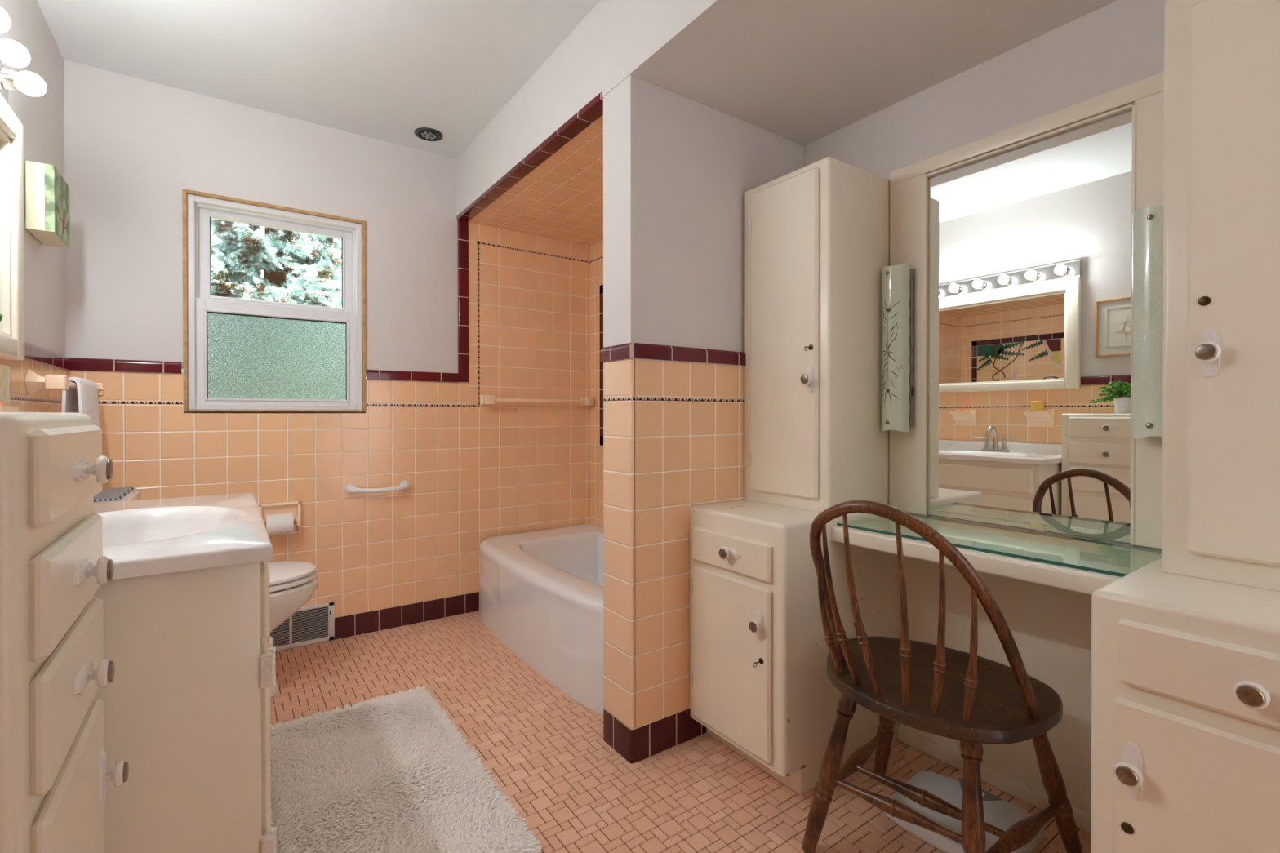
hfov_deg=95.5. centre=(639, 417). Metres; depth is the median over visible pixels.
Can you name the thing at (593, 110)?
trim
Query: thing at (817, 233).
upper cabinet
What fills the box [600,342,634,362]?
trim
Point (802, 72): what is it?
soffit
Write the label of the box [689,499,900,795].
base cabinet
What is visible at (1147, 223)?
wall sconce
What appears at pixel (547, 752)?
floor
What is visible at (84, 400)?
hand towel
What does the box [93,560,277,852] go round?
sink vanity
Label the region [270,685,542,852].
bath rug
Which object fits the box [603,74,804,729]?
wall pier
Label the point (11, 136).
mirror
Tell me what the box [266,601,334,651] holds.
air vent
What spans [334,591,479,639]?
baseboard
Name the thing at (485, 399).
towel bar
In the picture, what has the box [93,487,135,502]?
woven mat
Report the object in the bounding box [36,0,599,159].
ceiling
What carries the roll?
on the holder
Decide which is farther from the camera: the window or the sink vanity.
the window
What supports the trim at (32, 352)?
attached to the wall at (42, 117)
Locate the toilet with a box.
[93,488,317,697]
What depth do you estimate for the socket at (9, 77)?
1.44 m
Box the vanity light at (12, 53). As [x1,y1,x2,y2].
[0,7,46,105]
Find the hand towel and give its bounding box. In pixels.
[61,377,100,427]
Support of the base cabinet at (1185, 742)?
on the floor
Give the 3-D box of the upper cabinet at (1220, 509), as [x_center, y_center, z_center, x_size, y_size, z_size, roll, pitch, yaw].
[1.228,-0.252,1.024,0.372,1.092,0.410,0,0,-35]
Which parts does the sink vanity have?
false drawer, door, knob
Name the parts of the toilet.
tank lid, lid, seat, bowl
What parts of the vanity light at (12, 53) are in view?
bulb, bulb, bulb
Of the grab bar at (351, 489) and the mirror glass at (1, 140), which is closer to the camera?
the mirror glass at (1, 140)
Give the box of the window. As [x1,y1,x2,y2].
[182,188,366,413]
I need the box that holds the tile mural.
[600,284,603,445]
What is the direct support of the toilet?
on the floor
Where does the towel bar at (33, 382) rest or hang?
attached to the wall at (42, 117)
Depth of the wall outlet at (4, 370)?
1.53 m
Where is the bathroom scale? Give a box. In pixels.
[885,770,1045,852]
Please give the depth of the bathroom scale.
1.47 m
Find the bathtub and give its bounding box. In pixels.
[479,524,604,715]
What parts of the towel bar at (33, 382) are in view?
post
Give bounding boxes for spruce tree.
[182,218,366,379]
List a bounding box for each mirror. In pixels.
[0,93,24,359]
[888,71,1164,549]
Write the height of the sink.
0.186 m
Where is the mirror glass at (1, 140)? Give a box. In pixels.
[0,139,2,331]
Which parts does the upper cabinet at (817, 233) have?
door, knob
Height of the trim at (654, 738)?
0.102 m
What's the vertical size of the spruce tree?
4.702 m
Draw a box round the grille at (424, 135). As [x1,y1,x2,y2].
[421,131,435,139]
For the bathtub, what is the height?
0.388 m
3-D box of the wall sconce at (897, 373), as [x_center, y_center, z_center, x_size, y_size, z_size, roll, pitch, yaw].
[0.804,-0.217,1.839,0.081,0.525,0.090,0,0,-35]
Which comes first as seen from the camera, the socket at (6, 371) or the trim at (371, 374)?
the socket at (6, 371)
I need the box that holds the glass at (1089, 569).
[836,513,1161,577]
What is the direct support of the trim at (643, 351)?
attached to the wall pier
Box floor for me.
[270,610,1090,852]
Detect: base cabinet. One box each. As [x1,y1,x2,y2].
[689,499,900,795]
[1090,558,1279,852]
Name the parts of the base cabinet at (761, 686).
knob, drawer, door, knob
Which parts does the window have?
sash, sash, glass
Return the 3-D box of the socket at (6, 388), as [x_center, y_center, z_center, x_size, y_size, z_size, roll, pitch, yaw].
[-1.681,-0.066,1.540,0.008,0.032,0.032,0,0,-35]
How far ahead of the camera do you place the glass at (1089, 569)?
1.43 m
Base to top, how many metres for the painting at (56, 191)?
0.203 m
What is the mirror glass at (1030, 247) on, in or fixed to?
attached to the vanity mirror at (1020, 260)
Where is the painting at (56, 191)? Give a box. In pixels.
[44,163,70,248]
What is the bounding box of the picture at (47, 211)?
[25,160,70,248]
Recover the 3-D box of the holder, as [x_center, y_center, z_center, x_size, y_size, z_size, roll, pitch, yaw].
[-1.576,0.446,2.548,0.160,0.145,0.060,0,0,-35]
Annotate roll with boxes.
[265,512,293,535]
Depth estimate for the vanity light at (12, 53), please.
1.43 m
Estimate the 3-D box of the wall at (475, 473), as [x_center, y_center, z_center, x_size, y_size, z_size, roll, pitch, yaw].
[-1.272,-0.218,2.890,2.482,2.292,0.150,0,0,-35]
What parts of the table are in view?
panel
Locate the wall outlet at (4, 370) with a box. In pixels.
[0,364,9,403]
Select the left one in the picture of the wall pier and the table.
the wall pier
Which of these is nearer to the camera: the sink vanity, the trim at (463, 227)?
the sink vanity
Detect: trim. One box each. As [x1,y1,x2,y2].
[24,342,70,369]
[69,357,182,373]
[366,369,459,382]
[456,92,603,222]
[457,220,468,382]
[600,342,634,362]
[603,708,634,764]
[634,342,745,365]
[634,708,706,763]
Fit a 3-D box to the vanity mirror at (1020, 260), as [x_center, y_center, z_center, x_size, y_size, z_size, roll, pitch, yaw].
[1.036,-0.248,1.598,0.019,1.102,0.746,0,0,-35]
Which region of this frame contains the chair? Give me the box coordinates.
[802,500,1082,852]
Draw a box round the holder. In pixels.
[257,500,301,536]
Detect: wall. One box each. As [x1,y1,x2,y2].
[0,0,68,412]
[63,59,590,617]
[590,0,1166,550]
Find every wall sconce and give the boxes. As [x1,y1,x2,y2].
[880,263,914,432]
[1131,205,1163,438]
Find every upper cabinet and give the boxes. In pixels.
[744,156,889,511]
[1161,0,1279,591]
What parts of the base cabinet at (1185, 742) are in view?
knob, door, drawer, knob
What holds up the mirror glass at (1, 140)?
attached to the mirror at (11, 136)
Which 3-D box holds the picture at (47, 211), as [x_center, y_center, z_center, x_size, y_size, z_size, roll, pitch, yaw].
[-1.869,-0.667,1.839,0.063,0.203,0.216,0,0,-35]
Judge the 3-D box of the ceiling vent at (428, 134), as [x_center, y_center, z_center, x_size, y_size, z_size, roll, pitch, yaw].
[-1.000,-1.337,2.753,0.128,0.012,0.128,0,0,-35]
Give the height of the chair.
0.857 m
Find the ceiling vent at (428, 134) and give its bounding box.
[414,127,443,141]
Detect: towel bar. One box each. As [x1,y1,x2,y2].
[24,368,104,395]
[480,394,594,406]
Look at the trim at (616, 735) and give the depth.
1.79 m
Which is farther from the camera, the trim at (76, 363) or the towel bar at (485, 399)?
the towel bar at (485, 399)
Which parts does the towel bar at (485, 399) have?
post, post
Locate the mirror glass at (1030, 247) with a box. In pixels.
[928,111,1132,543]
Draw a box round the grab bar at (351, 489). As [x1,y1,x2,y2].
[345,480,410,494]
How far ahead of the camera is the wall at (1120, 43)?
1.65 m
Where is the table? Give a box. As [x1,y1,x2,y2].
[831,516,1161,833]
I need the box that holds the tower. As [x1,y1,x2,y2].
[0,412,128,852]
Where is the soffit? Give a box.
[456,0,1116,245]
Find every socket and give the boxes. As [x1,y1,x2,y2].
[0,63,19,90]
[4,369,8,382]
[4,386,8,399]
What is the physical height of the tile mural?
0.932 m
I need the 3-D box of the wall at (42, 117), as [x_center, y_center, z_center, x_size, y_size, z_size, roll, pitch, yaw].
[-0.871,-0.152,0.291,0.120,2.395,4.850,0,0,-35]
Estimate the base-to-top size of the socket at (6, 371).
0.032 m
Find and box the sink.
[93,493,272,579]

